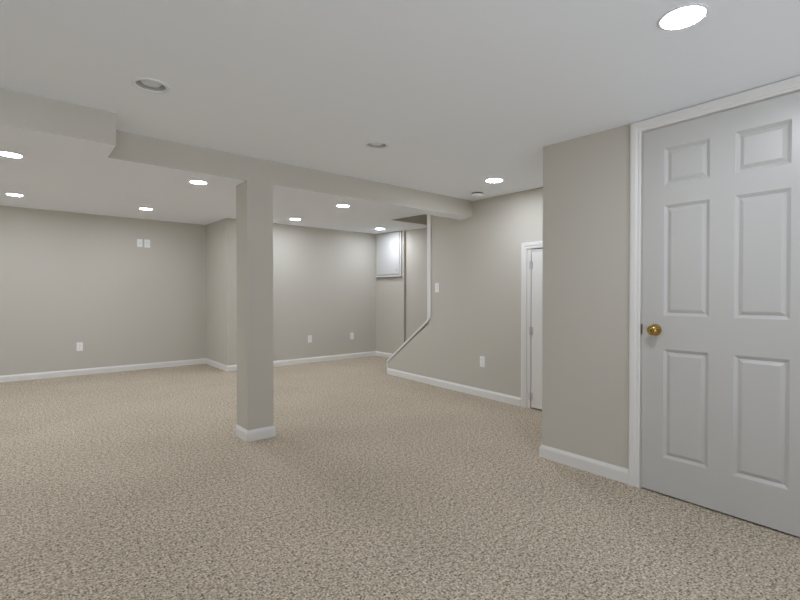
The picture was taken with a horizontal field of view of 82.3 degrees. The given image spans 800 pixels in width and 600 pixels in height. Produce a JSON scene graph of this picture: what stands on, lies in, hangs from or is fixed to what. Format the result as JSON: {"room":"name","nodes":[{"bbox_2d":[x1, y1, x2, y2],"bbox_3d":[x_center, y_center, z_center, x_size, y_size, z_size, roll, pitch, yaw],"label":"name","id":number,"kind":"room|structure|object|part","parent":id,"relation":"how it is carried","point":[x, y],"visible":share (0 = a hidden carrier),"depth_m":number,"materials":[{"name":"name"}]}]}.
{"room":"finished basement","nodes":[
{"label":"finished basement","id":0,"kind":"room"},
{"bbox_2d":[0,206,205,375],"bbox_3d":[-4.769,-0.079,6.115,4.370,2.243,0.100,-1,1,-40],"label":"wall","id":1,"kind":"structure","parent":0,"point":[67,279],"depth_m":6.46,"materials":[{"name":"grey paint"}]},
{"bbox_2d":[76,342,82,350],"bbox_3d":[-4.431,0.644,6.336,0.072,0.116,0.009,-1,1,-40],"label":"wall outlet","id":2,"kind":"object","parent":1,"relation":"attached to","point":[79,345],"visible":1,"depth_m":6.33,"materials":[{"name":"white plastic"}]},
{"bbox_2d":[137,239,142,246],"bbox_3d":[-3.859,-0.847,6.795,0.070,0.114,0.017,-1,1,-40],"label":"cable plate","id":3,"kind":"object","parent":1,"relation":"attached to","point":[139,241],"visible":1,"depth_m":6.79,"materials":[{"name":"white plastic"}]},
{"bbox_2d":[144,239,149,247],"bbox_3d":[-3.787,-0.846,6.861,0.076,0.122,0.009,-1,1,-40],"label":"outlet plate","id":4,"kind":"object","parent":1,"relation":"attached to","point":[146,242],"visible":1,"depth_m":6.85,"materials":[{"name":"white plastic"}]},
{"bbox_2d":[206,218,226,364],"bbox_3d":[-2.819,-0.089,7.098,0.098,2.243,1.107,-1,1,-39],"label":"wall","id":5,"kind":"structure","parent":0,"point":[216,232],"depth_m":6.99,"materials":[{"name":"grey paint"}]},
{"bbox_2d":[227,218,375,365],"bbox_3d":[-1.449,-0.085,7.590,2.850,2.222,0.115,-1,1,-40],"label":"wall","id":6,"kind":"structure","parent":0,"point":[324,280],"depth_m":7.58,"materials":[{"name":"grey paint"}]},
{"bbox_2d":[0,351,391,382],"bbox_3d":[-3.133,0.994,6.672,7.334,0.085,1.430,0,1,-20],"label":"baseboard","id":7,"kind":"structure","parent":6,"relation":"attached to","point":[52,374],"depth_m":6.86,"materials":[{"name":"white paint"}]},
{"bbox_2d":[376,230,405,353],"bbox_3d":[-0.165,-0.091,8.159,0.152,2.222,0.895,-1,1,-40],"label":"wall","id":8,"kind":"structure","parent":0,"point":[390,292],"depth_m":8.02,"materials":[{"name":"grey paint"}]},
{"bbox_2d":[376,231,401,277],"bbox_3d":[-0.199,-0.780,8.043,0.040,0.783,0.699,-1,1,-40],"label":"window","id":9,"kind":"structure","parent":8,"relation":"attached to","point":[389,245],"depth_m":8.01,"materials":[{"name":"white glass"}]},
{"bbox_3d":[-0.195,-0.398,8.050,0.030,0.018,0.699,-1,1,-40],"label":"rail","id":10,"kind":"part","parent":9,"relation":"part of","materials":[{"name":"white wood"}]},
{"bbox_2d":[0,356,799,599],"bbox_3d":[-0.690,1.111,3.514,7.250,0.080,9.450,-1,1,-40],"label":"floor","id":11,"kind":"structure","parent":0,"point":[371,483],"depth_m":2.44,"materials":[{"name":"beige carpet"}]},
{"bbox_2d":[235,181,275,441],"bbox_3d":[-1.142,0.085,3.602,0.233,1.970,0.244,-1,1,-40],"label":"column","id":12,"kind":"structure","parent":11,"relation":"on","point":[254,200],"depth_m":3.52,"materials":[{"name":"grey paint"}]},
{"bbox_3d":[-1.142,1.028,3.612,0.233,0.085,0.244,-1,1,-40],"label":"baseboard","id":13,"kind":"part","parent":12,"relation":"part of","materials":[{"name":"white paint"}]},
{"bbox_2d":[539,445,627,483],"bbox_3d":[1.551,1.032,3.252,1.056,0.085,0.597,-1,1,-40],"label":"baseboard","id":14,"kind":"structure","parent":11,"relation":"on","point":[607,470],"depth_m":2.89,"materials":[{"name":"white paint"}]},
{"bbox_2d":[0,0,799,233],"bbox_3d":[-0.690,-1.153,3.490,7.250,0.238,9.450,-1,1,-40],"label":"ceiling","id":15,"kind":"structure","parent":0,"point":[462,94],"depth_m":2.14,"materials":[{"name":"white paint"}]},
{"bbox_2d":[0,151,23,157],"bbox_3d":[-2.964,-1.103,3.481,0.162,0.005,0.162,-1,2,-40],"label":"recessed light","id":16,"kind":"object","parent":15,"relation":"in","point":[7,154],"visible":1,"depth_m":3.47,"materials":[{"name":"white"}]},
{"bbox_2d":[5,193,23,195],"bbox_3d":[-4.263,-1.162,5.065,0.162,0.005,0.162,-1,2,-40],"label":"recessed light","id":17,"kind":"object","parent":15,"relation":"in","point":[11,194],"visible":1,"depth_m":5.04,"materials":[{"name":"white"}]},
{"bbox_2d":[0,88,115,158],"bbox_3d":[-2.586,-0.970,2.014,2.247,0.189,0.337,-1,1,-40],"label":"ceiling soffit","id":18,"kind":"object","parent":15,"relation":"attached to","point":[26,119],"visible":1,"depth_m":2.46,"materials":[{"name":"grey paint"}]},
{"bbox_2d":[130,77,170,93],"bbox_3d":[-1.218,-1.074,2.240,0.176,0.062,0.176,-1,2,-40],"label":"recessed light","id":19,"kind":"object","parent":15,"relation":"in","point":[149,85],"visible":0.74,"depth_m":2.25,"materials":[{"name":"white metal"}]},
{"bbox_3d":[-1.218,-1.078,2.240,0.099,0.054,0.099,-1,2,-40],"label":"bulb","id":20,"kind":"part","parent":19,"relation":"part of","materials":[{"name":"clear glass"}]},
{"bbox_2d":[189,180,207,183],"bbox_3d":[-1.906,-1.112,4.332,0.162,0.005,0.162,-1,2,-40],"label":"recessed light","id":21,"kind":"object","parent":15,"relation":"in","point":[190,181],"visible":1,"depth_m":4.32,"materials":[{"name":"white"}]},
{"bbox_2d":[0,130,472,219],"bbox_3d":[-1.430,-0.990,3.329,5.709,0.186,0.190,-1,1,-40],"label":"beam","id":22,"kind":"structure","parent":15,"relation":"attached to","point":[132,151],"depth_m":3.50,"materials":[{"name":"grey paint"}]},
{"bbox_2d":[364,141,389,148],"bbox_3d":[-0.159,-1.084,3.130,0.176,0.062,0.176,-1,2,-40],"label":"recessed light","id":23,"kind":"object","parent":15,"relation":"in","point":[371,144],"visible":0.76,"depth_m":3.15,"materials":[{"name":"white"}]},
{"bbox_3d":[-0.159,-1.088,3.130,0.099,0.054,0.099,-1,2,-40],"label":"bulb","id":24,"kind":"part","parent":23,"relation":"part of","materials":[{"name":"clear glass"}]},
{"bbox_2d":[471,191,483,197],"bbox_3d":[0.781,-1.065,4.630,0.136,0.044,0.136,-1,2,-40],"label":"smoke detector","id":25,"kind":"object","parent":15,"relation":"attached to","point":[476,194],"visible":1,"depth_m":4.58,"materials":[{"name":"white plastic"}]},
{"bbox_2d":[485,178,502,182],"bbox_3d":[0.843,-1.069,4.099,0.162,0.005,0.162,-1,2,-40],"label":"recessed light","id":26,"kind":"object","parent":15,"relation":"in","point":[491,180],"visible":1,"depth_m":4.09,"materials":[{"name":"white"}]},
{"bbox_2d":[657,3,709,30],"bbox_3d":[1.014,-1.012,1.644,0.162,0.005,0.162,-1,1,-40],"label":"recessed light","id":27,"kind":"object","parent":15,"relation":"in","point":[684,16],"visible":1,"depth_m":1.63,"materials":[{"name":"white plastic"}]},
{"bbox_2d":[393,214,426,224],"bbox_3d":[1.258,-1.539,5.613,1.010,0.926,3.440,-1,1,-40],"label":"wall","id":28,"kind":"structure","parent":0,"point":[419,219],"depth_m":6.91,"materials":[{"name":"grey paint"}]},
{"bbox_2d":[406,228,426,339],"bbox_3d":[1.526,-0.458,6.180,0.105,3.000,4.305,-1,1,-40],"label":"wall","id":29,"kind":"structure","parent":0,"point":[416,239],"depth_m":7.60,"materials":[{"name":"grey paint"}]},
{"bbox_2d":[388,187,542,397],"bbox_3d":[0.844,-0.030,5.143,0.115,2.168,3.264,0,1,-36],"label":"wall","id":30,"kind":"structure","parent":0,"point":[476,261],"depth_m":5.01,"materials":[{"name":"grey paint"}]},
{"bbox_2d":[386,318,430,361],"bbox_3d":[0.146,0.539,6.093,0.133,0.675,0.971,0,1,-36],"label":"trim","id":31,"kind":"structure","parent":30,"relation":"attached to","point":[425,323],"depth_m":6.01,"materials":[{"name":"white paint"}]},
{"bbox_2d":[427,215,430,321],"bbox_3d":[0.412,-0.422,5.721,0.149,1.398,0.065,-1,1,-40],"label":"trim","id":32,"kind":"structure","parent":30,"relation":"attached to","point":[428,216],"depth_m":5.67,"materials":[{"name":"white paint"}]},
{"bbox_2d":[435,283,438,291],"bbox_3d":[0.450,-0.150,5.570,0.011,0.116,0.072,0,1,-36],"label":"light switch","id":33,"kind":"object","parent":30,"relation":"attached to","point":[436,284],"visible":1,"depth_m":5.57,"materials":[{"name":"white plastic"}]},
{"bbox_2d":[387,368,520,405],"bbox_3d":[0.515,1.007,5.492,0.013,0.085,2.316,0,1,-36],"label":"baseboard","id":34,"kind":"structure","parent":30,"relation":"attached to","point":[509,399],"depth_m":5.25,"materials":[{"name":"white paint"}]},
{"bbox_2d":[480,356,484,366],"bbox_3d":[0.895,0.669,4.978,0.009,0.116,0.072,0,1,-36],"label":"wall outlet","id":35,"kind":"object","parent":30,"relation":"attached to","point":[482,358],"visible":1,"depth_m":4.97,"materials":[{"name":"white plastic"}]},
{"bbox_2d":[521,241,542,408],"bbox_3d":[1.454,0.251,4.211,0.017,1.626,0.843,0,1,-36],"label":"trim","id":36,"kind":"structure","parent":30,"relation":"attached to","point":[537,244],"depth_m":4.51,"materials":[{"name":"white paint"}]},
{"bbox_2d":[529,250,542,409],"bbox_3d":[1.466,0.289,4.234,0.048,1.520,0.637,0,1,-37],"label":"door","id":37,"kind":"structure","parent":30,"relation":"in","point":[535,396],"depth_m":4.41,"materials":[{"name":"white paint"}]},
{"bbox_2d":[542,90,797,468],"bbox_3d":[2.044,0.029,1.893,0.124,2.119,3.271,-1,1,-39],"label":"wall partition","id":38,"kind":"structure","parent":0,"point":[586,179],"depth_m":2.88,"materials":[{"name":"grey paint"}]},
{"bbox_2d":[628,76,799,487],"bbox_3d":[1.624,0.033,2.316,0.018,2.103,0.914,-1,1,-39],"label":"trim","id":39,"kind":"structure","parent":38,"relation":"attached to","point":[789,85],"depth_m":2.63,"materials":[{"name":"white paint"}]},
{"bbox_2d":[641,91,799,536],"bbox_3d":[1.619,0.064,2.314,0.102,2.023,0.774,-1,1,-40],"label":"door","id":40,"kind":"structure","parent":38,"relation":"in","point":[720,326],"depth_m":2.30,"materials":[{"name":"white paint"}]},
{"bbox_3d":[1.401,0.167,2.539,0.050,0.055,0.055,-1,1,-40],"label":"knob","id":41,"kind":"part","parent":40,"relation":"part of","materials":[{"name":"gold metal"}]}
]}

